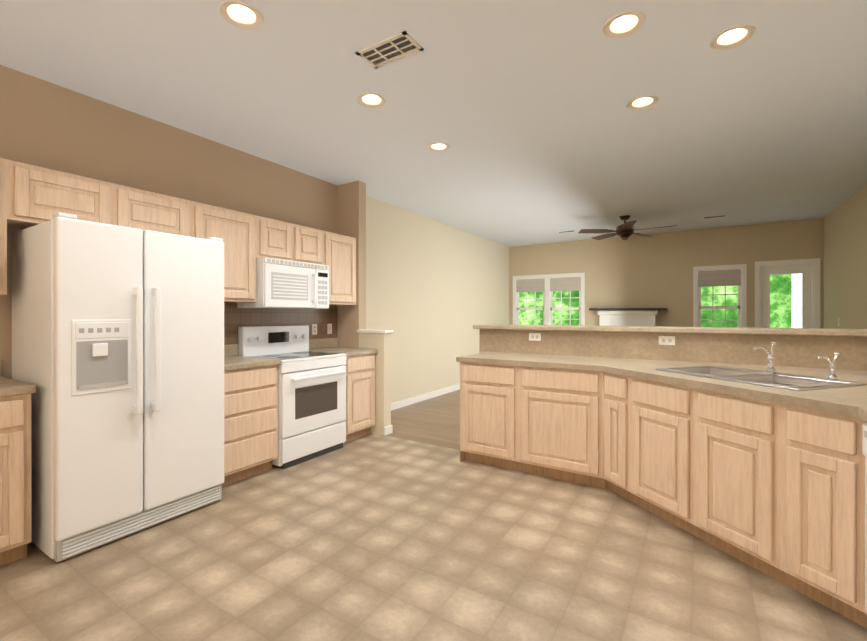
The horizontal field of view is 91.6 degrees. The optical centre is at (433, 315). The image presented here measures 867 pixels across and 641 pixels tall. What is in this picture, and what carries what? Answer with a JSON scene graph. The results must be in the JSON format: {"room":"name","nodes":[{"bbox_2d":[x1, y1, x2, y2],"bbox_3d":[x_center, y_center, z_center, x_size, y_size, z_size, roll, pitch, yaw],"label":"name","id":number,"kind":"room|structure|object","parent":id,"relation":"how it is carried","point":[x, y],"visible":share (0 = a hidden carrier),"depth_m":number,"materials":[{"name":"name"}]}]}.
{"room":"kitchen","nodes":[
{"label":"kitchen","id":0,"kind":"room"},
{"bbox_2d":[0,65,508,402],"bbox_3d":[-1.172,-0.112,4.908,0.123,2.800,10.700,0,0,32],"label":"wall","id":1,"kind":"structure","parent":0,"point":[46,124],"depth_m":4.26,"materials":[{"name":"beige paint"}]},
{"bbox_2d":[0,158,11,294],"bbox_3d":[-2.655,-0.493,2.145,0.316,0.750,0.635,0,0,32],"label":"upper cabinet","id":2,"kind":"object","parent":1,"relation":"attached to","point":[5,165],"depth_m":2.33,"materials":[{"name":"brown wood"}]},
{"bbox_2d":[12,161,119,228],"bbox_3d":[-2.352,-0.704,2.624,0.316,0.330,0.500,0,0,32],"label":"upper cabinet","id":3,"kind":"object","parent":1,"relation":"attached to","point":[31,195],"depth_m":2.51,"materials":[{"name":"brown wood"}]},
{"bbox_2d":[116,184,195,237],"bbox_3d":[-2.085,-0.704,3.047,0.316,0.330,0.500,0,0,32],"label":"upper cabinet","id":4,"kind":"object","parent":1,"relation":"attached to","point":[143,210],"depth_m":2.96,"materials":[{"name":"brown wood"}]},
{"bbox_2d":[0,338,337,377],"bbox_3d":[-2.199,0.312,3.147,0.018,0.102,4.084,0,0,32],"label":"backsplash","id":5,"kind":"structure","parent":1,"relation":"attached to","point":[316,344],"depth_m":4.53,"materials":[{"name":"beige stone"}]},
{"bbox_2d":[196,202,259,301],"bbox_3d":[-1.802,-0.495,3.496,0.316,0.750,0.560,0,0,32],"label":"upper cabinet","id":6,"kind":"object","parent":1,"relation":"attached to","point":[239,232],"depth_m":3.48,"materials":[{"name":"brown wood"}]},
{"bbox_2d":[260,216,295,260],"bbox_3d":[-1.551,-0.690,3.893,0.316,0.360,0.380,0,0,32],"label":"upper cabinet","id":7,"kind":"object","parent":1,"relation":"attached to","point":[277,238],"depth_m":3.82,"materials":[{"name":"brown wood"}]},
{"bbox_2d":[237,257,328,308],"bbox_3d":[-1.395,-0.289,4.019,0.445,0.437,0.748,0,0,32],"label":"microwave","id":8,"kind":"object","parent":7,"relation":"attached to","point":[285,284],"visible":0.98,"depth_m":3.83,"materials":[{"name":"white"}]},
{"bbox_2d":[296,225,327,264],"bbox_3d":[-1.348,-0.691,4.214,0.316,0.360,0.380,0,0,32],"label":"upper cabinet","id":9,"kind":"object","parent":1,"relation":"attached to","point":[311,243],"depth_m":4.16,"materials":[{"name":"brown wood"}]},
{"bbox_2d":[312,324,316,334],"bbox_3d":[-1.295,0.149,4.596,0.009,0.116,0.072,0,0,32],"label":"outlet","id":10,"kind":"object","parent":1,"relation":"attached to","point":[314,329],"visible":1,"depth_m":4.59,"materials":[{"name":"white plastic"}]},
{"bbox_2d":[327,324,331,333],"bbox_3d":[-1.176,0.148,4.780,0.014,0.116,0.072,0,0,32],"label":"light switch","id":11,"kind":"object","parent":1,"relation":"attached to","point":[329,328],"visible":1,"depth_m":4.78,"materials":[{"name":"white plastic"}]},
{"bbox_2d":[328,232,355,304],"bbox_3d":[-1.113,-0.496,4.586,0.316,0.750,0.500,0,0,32],"label":"upper cabinet","id":12,"kind":"object","parent":1,"relation":"attached to","point":[341,248],"depth_m":4.52,"materials":[{"name":"brown wood"}]},
{"bbox_2d":[391,384,459,409],"bbox_3d":[0.318,1.240,7.147,0.015,0.090,5.085,0,0,32],"label":"baseboard","id":13,"kind":"structure","parent":1,"relation":"attached to","point":[406,402],"depth_m":6.37,"materials":[{"name":"white wood"}]},
{"bbox_2d":[336,181,392,435],"bbox_3d":[-0.768,-0.111,4.741,0.685,2.800,0.150,0,0,32],"label":"wall","id":14,"kind":"structure","parent":0,"point":[351,331],"depth_m":4.74,"materials":[{"name":"beige paint"}]},
{"bbox_2d":[0,389,866,640],"bbox_3d":[1.067,1.340,3.496,5.420,0.100,10.700,0,0,32],"label":"floor","id":15,"kind":"structure","parent":0,"point":[371,537],"depth_m":2.14,"materials":[{"name":"tile"}]},
{"bbox_2d":[0,394,30,565],"bbox_3d":[-2.524,0.850,2.091,0.595,0.885,0.650,0,0,32],"label":"base cabinet","id":16,"kind":"object","parent":15,"relation":"on","point":[15,413],"depth_m":2.15,"materials":[{"name":"brown wood"}]},
{"bbox_2d":[0,378,35,397],"bbox_3d":[-2.690,0.386,1.818,0.608,0.042,1.312,0,0,32],"label":"countertop","id":17,"kind":"structure","parent":16,"relation":"on","point":[9,388],"depth_m":2.17,"materials":[{"name":"beige stone"}]},
{"bbox_2d":[12,212,223,561],"bbox_3d":[-1.977,0.378,2.726,0.811,1.827,0.910,0,0,32],"label":"refrigerator","id":18,"kind":"object","parent":15,"relation":"on","point":[118,346],"visible":0.98,"depth_m":2.41,"materials":[{"name":"white metal"}]},
{"bbox_2d":[222,366,277,485],"bbox_3d":[-1.671,0.848,3.443,0.595,0.885,0.522,0,0,32],"label":"base cabinet","id":19,"kind":"object","parent":15,"relation":"on","point":[250,416],"depth_m":3.28,"materials":[{"name":"brown wood"}]},
{"bbox_2d":[224,354,279,369],"bbox_3d":[-1.666,0.383,3.440,0.608,0.042,0.524,0,0,32],"label":"countertop","id":20,"kind":"structure","parent":19,"relation":"on","point":[237,362],"depth_m":3.34,"materials":[{"name":"beige stone"}]},
{"bbox_2d":[238,325,346,468],"bbox_3d":[-1.288,0.695,3.965,0.675,1.190,0.756,0,0,32],"label":"range","id":21,"kind":"object","parent":15,"relation":"on","point":[311,404],"visible":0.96,"depth_m":3.82,"materials":[{"name":"white metal"}]},
{"bbox_2d":[344,354,374,442],"bbox_3d":[-0.993,0.846,4.517,0.595,0.885,0.479,0,0,32],"label":"base cabinet","id":22,"kind":"object","parent":15,"relation":"on","point":[360,370],"depth_m":4.35,"materials":[{"name":"brown wood"}]},
{"bbox_2d":[309,346,377,357],"bbox_3d":[-0.988,0.382,4.514,0.608,0.042,0.480,0,0,32],"label":"countertop","id":23,"kind":"structure","parent":22,"relation":"on","point":[351,352],"depth_m":4.37,"materials":[{"name":"beige stone"}]},
{"bbox_2d":[589,308,666,325],"bbox_3d":[3.576,0.572,7.826,1.320,1.425,0.450,0,0,32],"label":"fireplace mantel","id":24,"kind":"object","parent":15,"relation":"on","point":[627,316],"visible":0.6,"depth_m":7.85,"materials":[{"name":"white"}]},
{"bbox_2d":[456,352,866,627],"bbox_3d":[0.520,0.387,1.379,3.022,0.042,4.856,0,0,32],"label":"base cabinets","id":25,"kind":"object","parent":15,"relation":"on","point":[777,487],"depth_m":2.34,"materials":[{"name":"beige wood"}]},
{"bbox_2d":[473,324,866,370],"bbox_3d":[1.838,0.692,3.592,3.160,1.197,0.395,0,0,32],"label":"bar","id":26,"kind":"object","parent":25,"relation":"on","point":[801,347],"visible":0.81,"depth_m":3.30,"materials":[{"name":"beige paint"}]},
{"bbox_2d":[529,333,540,340],"bbox_3d":[0.956,0.200,3.974,0.116,0.072,0.009,0,0,32],"label":"outlet","id":27,"kind":"object","parent":26,"relation":"attached to","point":[534,336],"visible":1,"depth_m":3.97,"materials":[{"name":"white plastic"}]},
{"bbox_2d":[659,336,674,344],"bbox_3d":[1.878,0.200,3.392,0.116,0.072,0.009,0,0,32],"label":"outlet","id":28,"kind":"object","parent":26,"relation":"attached to","point":[666,340],"visible":1,"depth_m":3.39,"materials":[{"name":"white plastic"}]},
{"bbox_2d":[608,362,866,405],"bbox_3d":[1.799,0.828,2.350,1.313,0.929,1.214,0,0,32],"label":"countertop","id":29,"kind":"structure","parent":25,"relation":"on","point":[834,387],"depth_m":2.44,"materials":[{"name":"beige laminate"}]},
{"bbox_2d":[655,365,865,390],"bbox_3d":[1.878,0.454,2.517,0.990,0.200,0.941,0,0,32],"label":"sink basin","id":30,"kind":"object","parent":25,"relation":"in","point":[667,377],"depth_m":2.47,"materials":[{"name":"silver metal"}]},
{"bbox_2d":[753,342,840,380],"bbox_3d":[2.104,0.258,2.460,0.377,0.191,0.286,0,0,32],"label":"faucet","id":31,"kind":"object","parent":25,"relation":"on","point":[770,372],"depth_m":2.50,"materials":[{"name":"silver metal"}]},
{"bbox_2d":[862,423,866,613],"bbox_3d":[1.798,0.859,1.273,0.592,0.868,0.596,0,0,32],"label":"dishwasher","id":32,"kind":"object","parent":15,"relation":"on","point":[864,438],"visible":0.92,"depth_m":1.66,"materials":[{"name":"white"}]},
{"bbox_2d":[0,0,866,246],"bbox_3d":[1.067,-1.560,3.492,5.420,0.100,10.700,0,0,32],"label":"ceiling","id":33,"kind":"structure","parent":0,"point":[533,121],"depth_m":2.89,"materials":[{"name":"white paint"}]},
{"bbox_2d":[218,0,263,29],"bbox_3d":[-0.962,-1.553,2.113,0.208,0.103,0.208,0,0,32],"label":"recessed light","id":34,"kind":"object","parent":33,"relation":"in","point":[238,11],"visible":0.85,"depth_m":2.15,"materials":[{"name":"white"}]},
{"bbox_2d":[356,92,385,107],"bbox_3d":[-0.434,-1.554,2.950,0.208,0.103,0.208,0,0,32],"label":"recessed light","id":35,"kind":"object","parent":33,"relation":"in","point":[370,100],"visible":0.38,"depth_m":3.00,"materials":[{"name":"white"}]},
{"bbox_2d":[356,31,423,68],"bbox_3d":[-0.251,-1.504,2.397,0.350,0.008,0.180,0,0,32],"label":"ceiling vent","id":36,"kind":"object","parent":33,"relation":"in","point":[395,48],"visible":1,"depth_m":2.39,"materials":[{"name":"white metal"}]},
{"bbox_2d":[427,142,449,151],"bbox_3d":[0.048,-1.556,3.769,0.208,0.103,0.208,0,0,32],"label":"recessed light","id":37,"kind":"object","parent":33,"relation":"in","point":[439,146],"visible":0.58,"depth_m":3.82,"materials":[{"name":"white"}]},
{"bbox_2d":[602,10,645,38],"bbox_3d":[0.987,-1.554,2.184,0.208,0.103,0.208,0,0,32],"label":"recessed light","id":38,"kind":"object","parent":33,"relation":"in","point":[620,25],"visible":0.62,"depth_m":2.22,"materials":[{"name":"white"}]},
{"bbox_2d":[578,215,676,239],"bbox_3d":[2.943,-1.333,6.400,1.318,0.362,1.355,0,0,32],"label":"ceiling fan","id":39,"kind":"object","parent":33,"relation":"hanging from","point":[625,231],"visible":1,"depth_m":6.39,"materials":[{"name":"brown wood"}]},
{"bbox_2d":[626,95,658,109],"bbox_3d":[1.480,-1.555,2.984,0.208,0.103,0.208,0,0,32],"label":"recessed light","id":40,"kind":"object","parent":33,"relation":"in","point":[642,102],"visible":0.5,"depth_m":3.03,"materials":[{"name":"white"}]},
{"bbox_2d":[703,215,726,218],"bbox_3d":[4.295,-1.510,6.434,0.300,0.006,0.110,0,0,32],"label":"ceiling vent","id":41,"kind":"object","parent":33,"relation":"in","point":[715,216],"visible":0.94,"depth_m":6.41,"materials":[{"name":"white metal"}]},
{"bbox_2d":[709,24,755,49],"bbox_3d":[1.617,-1.554,2.283,0.208,0.103,0.208,0,0,32],"label":"recessed light","id":42,"kind":"object","parent":33,"relation":"in","point":[739,36],"visible":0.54,"depth_m":2.31,"materials":[{"name":"white"}]},
{"bbox_2d":[509,218,823,327],"bbox_3d":[3.891,-0.116,7.968,5.180,2.800,0.120,0,0,32],"label":"wall","id":43,"kind":"structure","parent":0,"point":[639,271],"depth_m":7.69,"materials":[{"name":"beige paint"}]},
{"bbox_2d":[513,274,546,324],"bbox_3d":[2.084,-0.133,9.078,0.760,1.470,0.170,0,0,32],"label":"window","id":44,"kind":"structure","parent":43,"relation":"in","point":[531,283],"depth_m":9.05,"materials":[{"name":"white wood"}]},
{"bbox_2d":[547,272,584,324],"bbox_3d":[2.728,-0.132,8.672,0.760,1.470,0.170,0,0,32],"label":"window","id":45,"kind":"structure","parent":43,"relation":"in","point":[570,282],"depth_m":8.64,"materials":[{"name":"white wood"}]},
{"bbox_2d":[693,264,746,326],"bbox_3d":[4.934,-0.130,7.280,0.760,1.470,0.170,0,0,32],"label":"window","id":46,"kind":"structure","parent":43,"relation":"in","point":[721,275],"depth_m":7.24,"materials":[{"name":"white wood"}]},
{"bbox_2d":[755,258,819,327],"bbox_3d":[5.698,0.196,6.813,0.810,2.180,0.145,0,0,32],"label":"door frame","id":47,"kind":"structure","parent":43,"relation":"attached to","point":[808,270],"depth_m":6.73,"materials":[{"name":"white wood"}]},
{"bbox_2d":[823,185,866,328],"bbox_3d":[4.931,-0.111,4.651,0.120,2.800,4.620,0,0,32],"label":"wall","id":48,"kind":"structure","parent":0,"point":[845,265],"depth_m":5.51,"materials":[{"name":"beige paint"}]},
{"label":"outside","id":49,"kind":"structure","parent":0,"visible":0},
{"bbox_2d":[792,274,801,327],"bbox_3d":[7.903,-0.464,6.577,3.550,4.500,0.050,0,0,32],"label":"column","id":50,"kind":"structure","parent":49,"point":[796,300],"depth_m":7.47,"materials":[{"name":"white paint"}]},
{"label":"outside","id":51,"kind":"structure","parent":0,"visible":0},
{"bbox_2d":[519,274,791,327],"bbox_3d":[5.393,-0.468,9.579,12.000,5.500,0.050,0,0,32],"label":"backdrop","id":52,"kind":"structure","parent":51,"point":[780,300],"depth_m":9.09,"materials":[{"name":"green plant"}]}
]}

